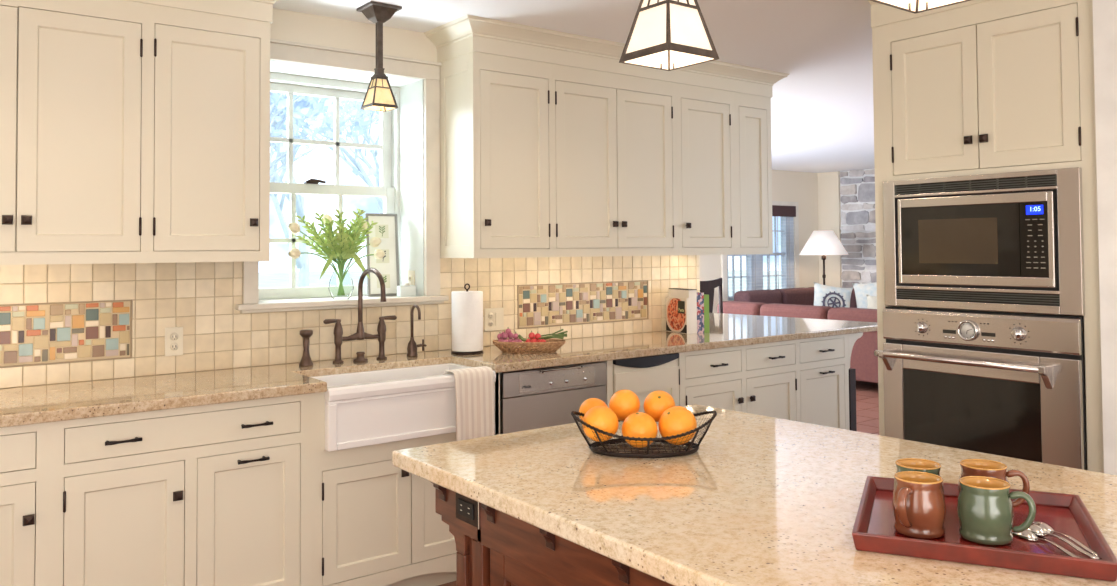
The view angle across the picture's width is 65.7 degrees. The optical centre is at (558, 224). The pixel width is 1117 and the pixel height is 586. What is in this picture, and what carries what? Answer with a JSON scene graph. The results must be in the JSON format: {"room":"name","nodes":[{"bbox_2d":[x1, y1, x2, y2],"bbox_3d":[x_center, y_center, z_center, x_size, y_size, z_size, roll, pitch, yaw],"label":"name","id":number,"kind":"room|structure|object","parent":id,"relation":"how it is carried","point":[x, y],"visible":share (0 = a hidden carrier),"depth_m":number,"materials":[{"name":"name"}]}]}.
{"room":"kitchen","nodes":[
{"label":"kitchen","id":0,"kind":"room"},
{"bbox_2d":[0,8,698,388],"bbox_3d":[-1.337,0.288,3.964,5.290,2.485,0.384,1,-2,-37],"label":"wall","id":1,"kind":"structure","parent":0,"point":[287,25],"depth_m":3.99,"materials":[{"name":"paint"}]},
{"bbox_2d":[0,0,148,264],"bbox_3d":[-1.940,-0.343,3.058,0.840,0.965,0.356,1,-2,-37],"label":"upper cabinet","id":2,"kind":"object","parent":1,"relation":"attached to","point":[74,73],"visible":1,"depth_m":3.05,"materials":[{"name":"beige paint"}]},
{"bbox_2d":[147,4,269,262],"bbox_3d":[-1.426,-0.336,3.450,0.452,0.965,0.356,1,-2,-37],"label":"upper cabinet","id":3,"kind":"object","parent":1,"relation":"attached to","point":[208,170],"visible":1,"depth_m":3.33,"materials":[{"name":"beige paint"}]},
{"bbox_2d":[235,38,448,312],"bbox_3d":[-1.071,-0.209,4.135,1.020,1.194,0.402,1,-2,-37],"label":"window","id":4,"kind":"structure","parent":1,"relation":"in","point":[409,147],"depth_m":4.26,"materials":[{"name":"paint"}]},
{"bbox_2d":[329,259,353,299],"bbox_3d":[-1.022,0.255,4.070,0.116,0.190,0.116,1,-2,-37],"label":"tulip vase","id":5,"kind":"object","parent":4,"relation":"on","point":[351,259],"visible":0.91,"depth_m":4.07,"materials":[{"name":"clear glass"}]},
{"bbox_2d":[288,248,340,282],"bbox_3d":[-1.103,0.218,3.975,0.288,0.224,0.046,1,-2,-41],"label":"tulip","id":6,"kind":"object","parent":5,"relation":"in","point":[294,253],"visible":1,"depth_m":3.90,"materials":[{"name":"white plant"}]},
{"bbox_2d":[288,223,344,293],"bbox_3d":[-1.106,0.161,3.982,0.282,0.339,0.051,1,-2,-37],"label":"tulip","id":7,"kind":"object","parent":5,"relation":"in","point":[294,228],"visible":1,"depth_m":3.92,"materials":[{"name":"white plant"}]},
{"bbox_2d":[322,213,342,294],"bbox_3d":[-1.065,0.139,4.081,0.098,0.387,0.047,0,-2,-2],"label":"tulip","id":8,"kind":"object","parent":5,"relation":"in","point":[326,215],"visible":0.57,"depth_m":4.07,"materials":[{"name":"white plant"}]},
{"bbox_2d":[296,208,376,295],"bbox_3d":[-1.018,0.123,4.068,0.392,0.418,0.194,1,-2,-37],"label":"foliage","id":9,"kind":"object","parent":5,"relation":"in","point":[347,242],"visible":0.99,"depth_m":4.04,"materials":[{"name":"green plant"}]},
{"bbox_2d":[342,237,380,280],"bbox_3d":[-0.941,0.195,4.115,0.211,0.275,0.047,1,-2,-37],"label":"tulip","id":10,"kind":"object","parent":5,"relation":"in","point":[375,241],"visible":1,"depth_m":4.15,"materials":[{"name":"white plant"}]},
{"bbox_2d":[338,249,384,294],"bbox_3d":[-0.940,0.225,4.134,0.240,0.217,0.047,1,-2,-37],"label":"tulip","id":11,"kind":"object","parent":5,"relation":"in","point":[378,254],"visible":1,"depth_m":4.17,"materials":[{"name":"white plant"}]},
{"bbox_2d":[365,213,399,296],"bbox_3d":[-0.880,0.150,4.327,0.165,0.414,0.051,1,-2,-31],"label":"picture frame","id":12,"kind":"object","parent":4,"relation":"on","point":[386,228],"visible":0.7,"depth_m":4.33,"materials":[{"name":"paper"}]},
{"bbox_2d":[375,225,388,237],"bbox_3d":[-0.885,0.033,4.337,0.068,0.068,0.007,1,-2,-31],"label":"print","id":13,"kind":"object","parent":12,"relation":"attached to","point":[381,231],"depth_m":4.34},
{"bbox_2d":[376,249,388,262],"bbox_3d":[-0.878,0.157,4.324,0.068,0.068,0.007,1,-2,-31],"label":"print","id":14,"kind":"object","parent":12,"relation":"attached to","point":[385,259],"depth_m":4.33},
{"bbox_2d":[377,274,389,287],"bbox_3d":[-0.872,0.281,4.312,0.068,0.068,0.007,1,-2,-31],"label":"print","id":15,"kind":"object","parent":12,"relation":"attached to","point":[386,277],"depth_m":4.32},
{"bbox_2d":[397,283,415,296],"bbox_3d":[-0.745,0.319,4.242,0.090,0.067,0.040,1,-2,-37],"label":"candle holder","id":16,"kind":"object","parent":4,"relation":"on","point":[407,290],"visible":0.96,"depth_m":4.22,"materials":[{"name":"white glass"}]},
{"bbox_2d":[0,255,699,387],"bbox_3d":[-0.887,0.388,4.061,4.450,0.455,0.008,1,-2,-37],"label":"wall tile","id":17,"kind":"structure","parent":1,"relation":"attached to","point":[670,268],"depth_m":3.71,"materials":[{"name":"tile"}]},
{"bbox_2d":[0,300,131,367],"bbox_3d":[-2.072,0.408,3.155,0.944,0.232,0.010,1,-2,-37],"label":"mosaic panel","id":18,"kind":"object","parent":17,"relation":"attached to","point":[31,334],"visible":1,"depth_m":3.30,"materials":[{"name":"tile"}]},
{"bbox_2d":[165,327,182,355],"bbox_3d":[-1.566,0.475,3.527,0.070,0.116,0.010,1,-2,-37],"label":"wall outlet","id":19,"kind":"object","parent":17,"relation":"attached to","point":[173,335],"visible":1,"depth_m":3.52,"materials":[{"name":"beige plastic"}]},
{"bbox_2d":[170,333,177,349],"bbox_3d":[-1.565,0.475,3.525,0.033,0.073,0.004,1,-2,-37],"label":"receptacle","id":20,"kind":"object","parent":19,"relation":"attached to","point":[173,336],"depth_m":3.52,"materials":[{"name":"beige plastic"}]},
{"bbox_2d":[484,308,503,330],"bbox_3d":[-0.332,0.488,4.469,0.117,0.116,0.010,1,-2,-37],"label":"wall outlet","id":21,"kind":"object","parent":17,"relation":"attached to","point":[493,317],"visible":1,"depth_m":4.47,"materials":[{"name":"beige plastic"}]},
{"bbox_2d":[488,313,493,326],"bbox_3d":[-0.349,0.488,4.453,0.033,0.073,0.004,1,-2,-37],"label":"receptacle","id":22,"kind":"object","parent":21,"relation":"attached to","point":[490,315],"depth_m":4.45,"materials":[{"name":"beige plastic"}]},
{"bbox_2d":[495,313,500,325],"bbox_3d":[-0.312,0.488,4.481,0.032,0.066,0.005,1,-2,-37],"label":"rocker switch","id":23,"kind":"object","parent":21,"relation":"attached to","point":[497,315],"depth_m":4.48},
{"bbox_2d":[517,280,648,328],"bbox_3d":[0.157,0.439,4.856,0.940,0.232,0.010,1,-2,-37],"label":"mosaic panel","id":24,"kind":"object","parent":17,"relation":"attached to","point":[560,304],"visible":1,"depth_m":4.83,"materials":[{"name":"tile"}]},
{"bbox_2d":[408,270,414,284],"bbox_3d":[-0.739,0.287,4.335,0.010,0.116,0.070,1,-2,-37],"label":"wall outlet","id":25,"kind":"object","parent":1,"relation":"attached to","point":[411,274],"visible":0.56,"depth_m":4.33,"materials":[{"name":"white plastic"}]},
{"bbox_2d":[445,52,552,257],"bbox_3d":[-0.301,-0.325,4.309,0.456,0.975,0.356,1,-2,-37],"label":"upper cabinet","id":26,"kind":"object","parent":1,"relation":"attached to","point":[513,170],"visible":1,"depth_m":4.19,"materials":[{"name":"beige paint"}]},
{"bbox_2d":[439,51,474,257],"bbox_3d":[-0.494,-0.327,4.181,0.006,0.975,0.324,1,-2,-37],"label":"trim","id":27,"kind":"structure","parent":26,"relation":"attached to","point":[465,62],"depth_m":4.14,"materials":[{"name":"beige paint"}]},
{"bbox_2d":[424,14,788,97],"bbox_3d":[0.384,-0.870,4.820,2.328,0.143,0.414,1,-2,-37],"label":"trim","id":28,"kind":"structure","parent":26,"relation":"attached to","point":[465,34],"depth_m":4.38,"materials":[{"name":"beige paint"}]},
{"bbox_2d":[603,360,612,407],"bbox_3d":[0.084,1.096,4.376,0.036,0.874,0.550,1,-2,-37],"label":"trim","id":29,"kind":"structure","parent":1,"relation":"attached to","point":[609,364],"depth_m":4.16,"materials":[{"name":"beige paint"}]},
{"bbox_2d":[552,64,677,256],"bbox_3d":[0.229,-0.317,4.713,0.878,0.975,0.356,1,-2,-37],"label":"upper cabinet","id":30,"kind":"object","parent":1,"relation":"attached to","point":[614,136],"visible":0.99,"depth_m":4.57,"materials":[{"name":"beige paint"}]},
{"bbox_2d":[676,83,735,254],"bbox_3d":[0.771,-0.309,5.127,0.485,0.975,0.356,1,-2,-37],"label":"upper cabinet","id":31,"kind":"object","parent":1,"relation":"attached to","point":[705,116],"visible":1,"depth_m":5.01,"materials":[{"name":"beige paint"}]},
{"bbox_2d":[734,92,772,254],"bbox_3d":[1.088,-0.304,5.389,0.338,0.975,0.325,1,-2,-37],"label":"upper cabinet","id":32,"kind":"object","parent":1,"relation":"attached to","point":[752,113],"visible":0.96,"depth_m":5.27,"materials":[{"name":"beige paint"}]},
{"bbox_3d":[-2.607,-0.352,2.548,0.840,0.965,0.356,1,-2,-37],"label":"upper cabinet","id":33,"kind":"object","parent":1,"relation":"attached to","visible":0},
{"bbox_2d":[127,0,278,23],"bbox_3d":[-2.050,-0.899,2.962,2.216,0.154,0.414,1,-2,-37],"label":"trim","id":34,"kind":"structure","parent":33,"relation":"attached to","point":[259,10],"depth_m":3.38,"materials":[{"name":"beige paint"}]},
{"bbox_2d":[273,0,874,172],"bbox_3d":[2.152,-1.000,5.013,12.320,0.100,10.500,1,-2,-37],"label":"ceiling","id":35,"kind":"structure","parent":0,"point":[822,112],"depth_m":4.42,"materials":[{"name":"paint"}]},
{"bbox_2d":[357,1,401,111],"bbox_3d":[-0.792,-0.735,3.825,0.148,0.452,0.148,1,-2,-37],"label":"pendant light","id":36,"kind":"object","parent":35,"relation":"hanging from","point":[379,96],"visible":1,"depth_m":3.80,"materials":[{"name":"brown metal"}]},
{"bbox_2d":[619,0,718,70],"bbox_3d":[0.286,-0.719,2.272,0.185,0.587,0.185,1,-2,-37],"label":"pendant light","id":37,"kind":"object","parent":35,"relation":"hanging from","point":[668,35],"visible":1,"depth_m":2.23,"materials":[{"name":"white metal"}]},
{"bbox_2d":[870,0,970,13],"bbox_3d":[0.731,-0.738,1.701,0.185,0.587,0.185,1,-2,-37],"label":"pendant light","id":38,"kind":"object","parent":35,"relation":"hanging from","point":[913,6],"visible":1,"depth_m":1.78,"materials":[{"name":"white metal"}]},
{"bbox_2d":[438,381,878,585],"bbox_3d":[2.231,1.581,4.858,12.316,0.100,10.296,1,-2,-37],"label":"floor","id":39,"kind":"structure","parent":0,"point":[867,394],"depth_m":7.55,"materials":[{"name":"ceramic"}]},
{"bbox_2d":[0,422,49,585],"bbox_3d":[-2.099,1.065,2.706,0.812,0.874,0.616,1,-2,-37],"label":"base cabinet","id":40,"kind":"object","parent":39,"relation":"on","point":[24,449],"visible":0.99,"depth_m":2.70,"materials":[{"name":"beige paint"}]},
{"bbox_2d":[0,313,876,427],"bbox_3d":[-0.519,0.647,4.554,5.554,0.038,1.600,1,-2,-37],"label":"countertop","id":41,"kind":"structure","parent":40,"relation":"on","point":[27,405],"depth_m":3.62,"materials":[{"name":"stone"}]},
{"bbox_2d":[299,329,312,366],"bbox_3d":[-1.092,0.532,3.749,0.060,0.154,0.060,1,-2,-37],"label":"sprayer","id":42,"kind":"object","parent":41,"relation":"on","point":[306,360],"visible":1,"depth_m":3.73,"materials":[{"name":"brown metal"}]},
{"bbox_2d":[323,268,396,362],"bbox_3d":[-0.827,0.399,3.816,0.352,0.420,0.270,1,-2,-37],"label":"bridge faucet","id":43,"kind":"object","parent":41,"relation":"on","point":[360,334],"visible":1,"depth_m":3.88,"materials":[{"name":"brown metal"}]},
{"bbox_2d":[353,351,367,361],"bbox_3d":[-0.887,0.590,3.879,0.066,0.043,0.066,1,-2,-37],"label":"switch","id":44,"kind":"object","parent":41,"relation":"on","point":[360,355],"visible":1,"depth_m":3.86,"materials":[{"name":"brown metal"}]},
{"bbox_2d":[311,363,495,451],"bbox_3d":[-0.679,0.748,3.642,0.752,0.238,0.377,1,-2,-37],"label":"farmhouse sink","id":45,"kind":"object","parent":41,"relation":"in","point":[365,408],"visible":0.61,"depth_m":3.46,"materials":[{"name":"white ceramic"}]},
{"bbox_2d":[443,366,494,440],"bbox_3d":[-0.384,0.769,3.678,0.192,0.318,0.143,1,-2,-37],"label":"dish towel","id":46,"kind":"object","parent":45,"relation":"on","point":[474,386],"visible":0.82,"depth_m":3.63,"materials":[{"name":"fabric"}]},
{"bbox_2d":[407,305,426,356],"bbox_3d":[-0.658,0.493,4.048,0.083,0.242,0.105,1,-2,-37],"label":"tap","id":47,"kind":"object","parent":41,"relation":"on","point":[412,346],"visible":1,"depth_m":4.05,"materials":[{"name":"brown metal"}]},
{"bbox_2d":[451,283,483,354],"bbox_3d":[-0.439,0.449,4.168,0.156,0.334,0.156,1,-2,-37],"label":"paper towel holder","id":48,"kind":"object","parent":41,"relation":"on","point":[467,306],"visible":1,"depth_m":4.10,"materials":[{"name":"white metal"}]},
{"bbox_2d":[493,338,565,352],"bbox_3d":[-0.142,0.587,4.189,0.357,0.058,0.198,0,-2,3],"label":"wicker basket","id":49,"kind":"object","parent":41,"relation":"on","point":[553,345],"visible":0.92,"depth_m":4.12,"materials":[{"name":"wicker"}]},
{"bbox_2d":[518,329,567,340],"bbox_3d":[-0.076,0.531,4.176,0.240,0.059,0.084,0,-2,3],"label":"radish greens","id":50,"kind":"object","parent":49,"relation":"in","point":[561,335],"visible":0.92,"depth_m":4.16,"materials":[{"name":"green plant"}]},
{"bbox_2d":[666,297,688,333],"bbox_3d":[0.699,0.532,5.110,0.018,0.205,0.215,0,-2,-27],"label":"cookbook","id":51,"kind":"object","parent":41,"relation":"on","point":[677,309],"visible":1,"depth_m":5.09,"materials":[{"name":"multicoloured paper"}]},
{"bbox_2d":[669,288,696,333],"bbox_3d":[0.736,0.507,5.123,0.057,0.256,0.207,0,-2,-27],"label":"cookbook","id":52,"kind":"object","parent":41,"relation":"on","point":[691,294],"visible":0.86,"depth_m":5.04,"materials":[{"name":"white paper"}]},
{"bbox_2d":[697,292,703,332],"bbox_3d":[0.787,0.517,5.141,0.050,0.235,0.190,0,-2,-27],"label":"cookbook","id":53,"kind":"object","parent":41,"relation":"on","point":[700,296],"visible":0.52,"depth_m":5.06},
{"bbox_2d":[704,294,708,332],"bbox_3d":[0.829,0.524,5.157,0.036,0.222,0.180,0,-2,-27],"label":"cookbook","id":54,"kind":"object","parent":41,"relation":"on","point":[706,297],"visible":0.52,"depth_m":5.08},
{"bbox_2d":[49,393,311,585],"bbox_3d":[-1.435,1.074,3.213,0.858,0.874,0.616,1,-2,-37],"label":"base cabinet","id":55,"kind":"object","parent":39,"relation":"on","point":[220,494],"visible":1,"depth_m":2.99,"materials":[{"name":"beige paint"}]},
{"bbox_2d":[312,373,498,585],"bbox_3d":[-0.760,1.084,3.731,0.843,0.874,0.611,1,-2,-37],"label":"base cabinet","id":56,"kind":"object","parent":39,"relation":"on","point":[375,522],"visible":0.46,"depth_m":3.41,"materials":[{"name":"beige paint"}]},
{"bbox_2d":[495,373,499,434],"bbox_3d":[-0.434,1.088,3.981,0.035,0.874,0.550,1,-2,-37],"label":"trim","id":57,"kind":"structure","parent":56,"relation":"attached to","point":[497,379],"depth_m":3.77,"materials":[{"name":"beige paint"}]},
{"bbox_2d":[431,482,673,585],"bbox_3d":[0.519,1.019,1.791,0.938,0.875,1.700,1,-2,-37],"label":"kitchen island","id":58,"kind":"object","parent":39,"relation":"on","point":[507,550],"visible":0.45,"depth_m":1.87,"materials":[{"name":"brown wood"}]},
{"bbox_2d":[456,493,480,528],"bbox_3d":[-0.213,0.666,2.024,0.007,0.064,0.108,1,-2,-37],"label":"island outlet","id":59,"kind":"object","parent":58,"relation":"attached to","point":[468,510],"visible":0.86,"depth_m":2.02,"materials":[{"name":"black plastic"}]},
{"bbox_2d":[458,498,473,519],"bbox_3d":[-0.217,0.666,2.027,0.004,0.036,0.066,1,-2,-37],"label":"receptacle","id":60,"kind":"object","parent":59,"relation":"attached to","point":[465,505],"depth_m":2.02,"materials":[{"name":"black plastic"}]},
{"bbox_2d":[392,404,1116,585],"bbox_3d":[0.583,0.561,1.792,1.156,0.038,1.771,1,-2,-37],"label":"island countertop","id":61,"kind":"structure","parent":58,"relation":"on","point":[761,500],"depth_m":1.75,"materials":[{"name":"stone"}]},
{"bbox_2d":[571,410,716,457],"bbox_3d":[0.210,0.505,2.126,0.365,0.095,0.246,0,-2,0],"label":"wire basket","id":62,"kind":"object","parent":61,"relation":"on","point":[611,442],"visible":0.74,"depth_m":2.07,"materials":[{"name":"metal"}]},
{"bbox_2d":[579,398,607,419],"bbox_3d":[0.091,0.481,2.209,0.078,0.078,0.080,0,-2,-19],"label":"orange","id":63,"kind":"object","parent":62,"relation":"in","point":[590,403],"visible":0.43,"depth_m":2.19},
{"bbox_2d":[582,406,618,441],"bbox_3d":[0.102,0.482,2.099,0.088,0.086,0.087,0,-2,-16],"label":"orange","id":64,"kind":"object","parent":62,"relation":"in","point":[603,418],"visible":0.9,"depth_m":2.07,"materials":[{"name":"food"}]},
{"bbox_2d":[609,389,639,420],"bbox_3d":[0.167,0.456,2.191,0.078,0.079,0.079,0,-2,-16],"label":"orange","id":65,"kind":"object","parent":62,"relation":"in","point":[624,402],"visible":0.8,"depth_m":2.16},
{"bbox_2d":[622,412,657,447],"bbox_3d":[0.197,0.496,2.097,0.087,0.084,0.087,-1,-2,7],"label":"orange","id":66,"kind":"object","parent":62,"relation":"in","point":[638,424],"visible":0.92,"depth_m":2.07,"materials":[{"name":"food"}]},
{"bbox_2d":[644,390,674,421],"bbox_3d":[0.255,0.458,2.183,0.080,0.078,0.079,-2,-2,39],"label":"orange","id":67,"kind":"object","parent":62,"relation":"in","point":[657,402],"visible":0.82,"depth_m":2.16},
{"bbox_2d":[658,406,696,444],"bbox_3d":[0.290,0.489,2.112,0.094,0.092,0.092,-2,-2,35],"label":"orange","id":68,"kind":"object","parent":62,"relation":"in","point":[675,420],"visible":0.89,"depth_m":2.08,"materials":[{"name":"food"}]},
{"bbox_2d":[852,476,1116,581],"bbox_3d":[0.726,0.518,1.515,0.374,0.030,0.384,-1,-2,23],"label":"serving tray","id":69,"kind":"object","parent":61,"relation":"on","point":[873,529],"visible":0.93,"depth_m":1.41,"materials":[{"name":"red paint"}]},
{"bbox_2d":[893,458,943,492],"bbox_3d":[0.651,0.480,1.584,0.085,0.094,0.109,0,-2,-15],"label":"mug","id":70,"kind":"object","parent":69,"relation":"on","point":[905,464],"visible":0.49,"depth_m":1.58,"materials":[{"name":"green ceramic"}]},
{"bbox_2d":[892,471,945,538],"bbox_3d":[0.604,0.477,1.476,0.109,0.094,0.085,0,-2,-15],"label":"mug","id":71,"kind":"object","parent":69,"relation":"on","point":[919,506],"visible":1,"depth_m":1.44,"materials":[{"name":"brown ceramic"}]},
{"bbox_2d":[958,459,1029,507],"bbox_3d":[0.781,0.479,1.567,0.110,0.094,0.085,0,-2,-14],"label":"mug","id":72,"kind":"object","parent":69,"relation":"on","point":[969,467],"visible":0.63,"depth_m":1.55,"materials":[{"name":"brown ceramic"}]},
{"bbox_2d":[957,476,1035,545],"bbox_3d":[0.724,0.476,1.443,0.109,0.094,0.085,-1,-2,4],"label":"mug","id":73,"kind":"object","parent":69,"relation":"on","point":[984,505],"visible":1,"depth_m":1.41,"materials":[{"name":"green ceramic"}]},
{"bbox_2d":[1011,529,1080,557],"bbox_3d":[0.793,0.516,1.401,0.035,0.010,0.167,0,-2,-9],"label":"spoon","id":74,"kind":"object","parent":69,"relation":"on","point":[1027,534],"visible":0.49,"depth_m":1.43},
{"bbox_2d":[1011,529,1038,540],"bbox_3d":[0.784,0.517,1.455,0.035,0.010,0.058,0,-2,-9],"label":"bowl","id":75,"kind":"object","parent":74,"relation":"on","point":[1027,534],"depth_m":1.44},
{"bbox_2d":[1028,523,1101,558],"bbox_3d":[0.812,0.511,1.408,0.035,0.010,0.176,0,-2,-7],"label":"spoon","id":76,"kind":"object","parent":69,"relation":"on","point":[1036,529],"visible":0.84,"depth_m":1.41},
{"bbox_2d":[1028,523,1047,535],"bbox_3d":[0.805,0.512,1.466,0.035,0.010,0.058,0,-2,-7],"label":"bowl","id":77,"kind":"object","parent":76,"relation":"on","point":[1036,529],"depth_m":1.45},
{"bbox_2d":[1033,521,1097,555],"bbox_3d":[0.835,0.515,1.424,0.035,0.010,0.186,0,-2,-5],"label":"spoon","id":78,"kind":"object","parent":69,"relation":"on","point":[1046,527],"visible":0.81,"depth_m":1.43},
{"bbox_2d":[1033,521,1054,533],"bbox_3d":[0.830,0.517,1.488,0.035,0.010,0.058,0,-2,-5],"label":"bowl","id":79,"kind":"object","parent":78,"relation":"on","point":[1046,527],"depth_m":1.47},
{"bbox_2d":[500,361,605,433],"bbox_3d":[-0.169,1.094,4.170,0.610,0.870,0.590,1,-2,-37],"label":"dishwasher","id":80,"kind":"object","parent":39,"relation":"on","point":[530,399],"visible":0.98,"depth_m":3.93,"materials":[{"name":"silver metal"}]},
{"bbox_2d":[613,353,679,411],"bbox_3d":[0.281,1.047,4.521,0.446,0.767,0.562,1,-2,-37],"label":"trash compactor","id":81,"kind":"object","parent":39,"relation":"on","point":[643,376],"visible":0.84,"depth_m":4.31,"materials":[{"name":"beige plastic"}]},
{"bbox_2d":[700,278,722,312],"bbox_3d":[1.342,1.022,7.074,0.476,1.156,0.466,1,-2,-37],"label":"bar stool","id":82,"kind":"object","parent":39,"relation":"on","point":[706,287],"visible":0.13,"depth_m":7.27,"materials":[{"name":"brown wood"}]},
{"bbox_2d":[678,340,798,421],"bbox_3d":[0.849,1.106,4.950,0.970,0.874,0.606,1,-2,-37],"label":"base cabinet","id":83,"kind":"object","parent":39,"relation":"on","point":[758,379],"visible":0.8,"depth_m":4.76,"materials":[{"name":"beige paint"}]},
{"bbox_2d":[734,287,856,307],"bbox_3d":[3.550,1.206,10.714,1.730,0.760,2.180,1,-2,-37],"label":"sectional sofa","id":84,"kind":"object","parent":39,"relation":"on","point":[798,296],"visible":0.15,"depth_m":11.28,"materials":[{"name":"fabric"}]},
{"bbox_2d":[734,289,781,303],"bbox_3d":[2.572,1.015,11.157,0.710,0.340,0.260,1,-2,-37],"label":"cushion","id":85,"kind":"object","parent":84,"relation":"on","point":[768,296],"depth_m":11.02,"materials":[{"name":"fabric"}]},
{"bbox_2d":[774,288,813,304],"bbox_3d":[3.145,1.023,11.594,0.710,0.340,0.260,1,-2,-37],"label":"cushion","id":86,"kind":"object","parent":84,"relation":"on","point":[798,296],"depth_m":11.47,"materials":[{"name":"fabric"}]},
{"bbox_2d":[808,287,856,307],"bbox_3d":[3.724,1.031,11.659,0.270,0.360,0.860,1,-2,-37],"label":"cushion","id":87,"kind":"object","parent":84,"relation":"on","point":[853,304],"depth_m":11.29,"materials":[{"name":"fabric"}]},
{"bbox_2d":[814,282,852,307],"bbox_3d":[3.402,0.988,10.768,0.576,0.561,0.212,0,-2,-3],"label":"throw pillow","id":88,"kind":"object","parent":84,"relation":"on","point":[824,295],"visible":0.68,"depth_m":10.73,"materials":[{"name":"fabric"}]},
{"bbox_2d":[852,282,876,307],"bbox_3d":[3.898,0.922,10.700,0.505,0.499,0.182,-1,-2,18],"label":"throw pillow","id":89,"kind":"object","parent":84,"relation":"on","point":[861,290],"visible":0.34,"depth_m":10.69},
{"bbox_2d":[866,294,876,308],"bbox_3d":[3.799,1.008,10.168,0.384,0.379,0.173,-1,-2,13],"label":"throw pillow","id":90,"kind":"object","parent":84,"relation":"on","point":[871,300],"visible":0.16,"depth_m":10.16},
{"bbox_2d":[717,301,877,382],"bbox_3d":[3.133,1.239,8.960,0.980,0.800,3.140,1,-2,-37],"label":"sofa","id":91,"kind":"object","parent":39,"relation":"on","point":[863,359],"visible":0.12,"depth_m":8.59,"materials":[{"name":"fabric"}]},
{"bbox_2d":[717,301,765,315],"bbox_3d":[2.077,0.989,9.754,0.260,0.240,0.610,1,-2,-37],"label":"cushion","id":92,"kind":"object","parent":91,"relation":"on","point":[729,307],"depth_m":9.63,"materials":[{"name":"fabric"}]},
{"bbox_2d":[760,303,832,319],"bbox_3d":[2.526,0.969,9.166,0.260,0.240,0.850,1,-2,-37],"label":"cushion","id":93,"kind":"object","parent":91,"relation":"on","point":[772,309],"depth_m":9.06,"materials":[{"name":"fabric"}]},
{"bbox_2d":[827,307,876,332],"bbox_3d":[3.051,0.946,8.479,0.260,0.240,0.860,1,-2,-37],"label":"cushion","id":94,"kind":"object","parent":91,"relation":"on","point":[838,313],"depth_m":8.50,"materials":[{"name":"fabric"}]},
{"bbox_2d":[799,230,848,284],"bbox_3d":[3.523,0.892,11.472,0.630,1.630,0.630,1,-2,-37],"label":"floor lamp","id":95,"kind":"object","parent":39,"relation":"on","point":[823,242],"visible":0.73,"depth_m":11.32,"materials":[{"name":"white fabric"}]},
{"bbox_2d":[798,332,862,430],"bbox_3d":[1.487,1.116,5.456,0.659,0.874,0.636,1,-2,-37],"label":"base cabinet","id":96,"kind":"object","parent":39,"relation":"on","point":[826,379],"visible":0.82,"depth_m":5.21,"materials":[{"name":"beige paint"}]},
{"bbox_2d":[868,0,1103,472],"bbox_3d":[1.827,0.253,3.490,0.695,2.484,0.865,1,-2,-37],"label":"tall cabinet","id":97,"kind":"object","parent":39,"relation":"on","point":[973,87],"visible":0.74,"depth_m":3.29,"materials":[{"name":"beige paint"}]},
{"bbox_2d":[874,306,1086,469],"bbox_3d":[1.570,0.731,3.288,0.098,0.800,0.757,1,-2,-37],"label":"wall oven","id":98,"kind":"object","parent":97,"relation":"attached to","point":[1011,385],"visible":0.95,"depth_m":3.26,"materials":[{"name":"silver metal"}]},
{"bbox_2d":[957,320,978,340],"bbox_3d":[1.566,0.405,3.315,0.015,0.080,0.080,1,-2,-37],"label":"knob","id":99,"kind":"object","parent":98,"relation":"on","point":[967,330],"depth_m":3.31,"materials":[{"name":"silver metal"}]},
{"bbox_2d":[883,167,1084,315],"bbox_3d":[1.734,0.070,3.428,0.382,0.518,0.760,1,-2,-37],"label":"microwave","id":100,"kind":"object","parent":97,"relation":"in","point":[1009,241],"visible":1,"depth_m":3.27,"materials":[{"name":"silver metal"}]},
{"bbox_2d":[699,170,818,312],"bbox_3d":[1.073,0.458,10.610,6.850,2.485,0.220,1,-2,-37],"label":"wall","id":101,"kind":"structure","parent":0,"point":[787,186],"depth_m":12.29,"materials":[{"name":"paint"}]},
{"bbox_2d":[721,201,799,300],"bbox_3d":[2.740,0.361,11.773,1.630,1.380,0.140,1,-2,-37],"label":"window","id":102,"kind":"structure","parent":101,"relation":"in","point":[789,227],"depth_m":12.03,"materials":[{"name":"paint"}]},
{"bbox_2d":[728,205,795,297],"bbox_3d":[2.772,0.365,11.740,1.400,1.270,0.040,1,-2,-37],"label":"window blind","id":103,"kind":"object","parent":102,"relation":"attached to","point":[781,211],"visible":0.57,"depth_m":11.92,"materials":[{"name":"white"}]},
{"bbox_2d":[817,171,841,287],"bbox_3d":[6.957,0.356,8.499,0.180,2.485,10.280,1,-2,-37],"label":"wall","id":104,"kind":"structure","parent":0,"point":[829,207],"depth_m":12.38,"materials":[{"name":"paint"}]},
{"bbox_2d":[839,168,876,287],"bbox_3d":[4.961,0.441,11.030,0.080,2.485,3.130,1,-2,-37],"label":"stone wall","id":105,"kind":"structure","parent":0,"point":[857,187],"depth_m":12.05,"materials":[{"name":"stone"}]},
{"bbox_2d":[1092,0,1116,474],"bbox_3d":[3.274,0.192,1.698,0.730,2.485,3.735,1,-2,-37],"label":"wall","id":106,"kind":"structure","parent":0,"point":[1104,11],"depth_m":2.94,"materials":[{"name":"paint"}]},
{"label":"outside","id":107,"kind":"structure","parent":0,"visible":0},
{"bbox_2d":[259,270,780,295],"bbox_3d":[-7.205,2.839,25.870,100.000,0.100,110.000,1,-2,-37],"label":"ground","id":108,"kind":"structure","parent":107,"point":[266,280],"depth_m":58.36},
{"bbox_2d":[270,94,354,286],"bbox_3d":[-6.585,-1.457,18.577,5.500,8.108,5.008,-1,-2,10],"label":"tree","id":109,"kind":"object","parent":108,"relation":"on","point":[302,263],"visible":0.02,"depth_m":19.25,"materials":[{"name":"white plant"}]},
{"bbox_2d":[270,92,379,179],"bbox_3d":[-4.472,-0.653,10.917,4.756,6.025,3.938,-1,-2,23],"label":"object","id":110,"kind":"object","parent":108,"relation":"on","point":[278,102],"visible":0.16,"depth_m":10.96,"materials":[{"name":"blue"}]},
{"bbox_2d":[298,98,382,212],"bbox_3d":[-6.122,-2.114,28.178,5.883,9.934,6.621,-1,-2,12],"label":"tree","id":111,"kind":"object","parent":108,"relation":"on","point":[368,139],"visible":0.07,"depth_m":27.29,"materials":[{"name":"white plant"}]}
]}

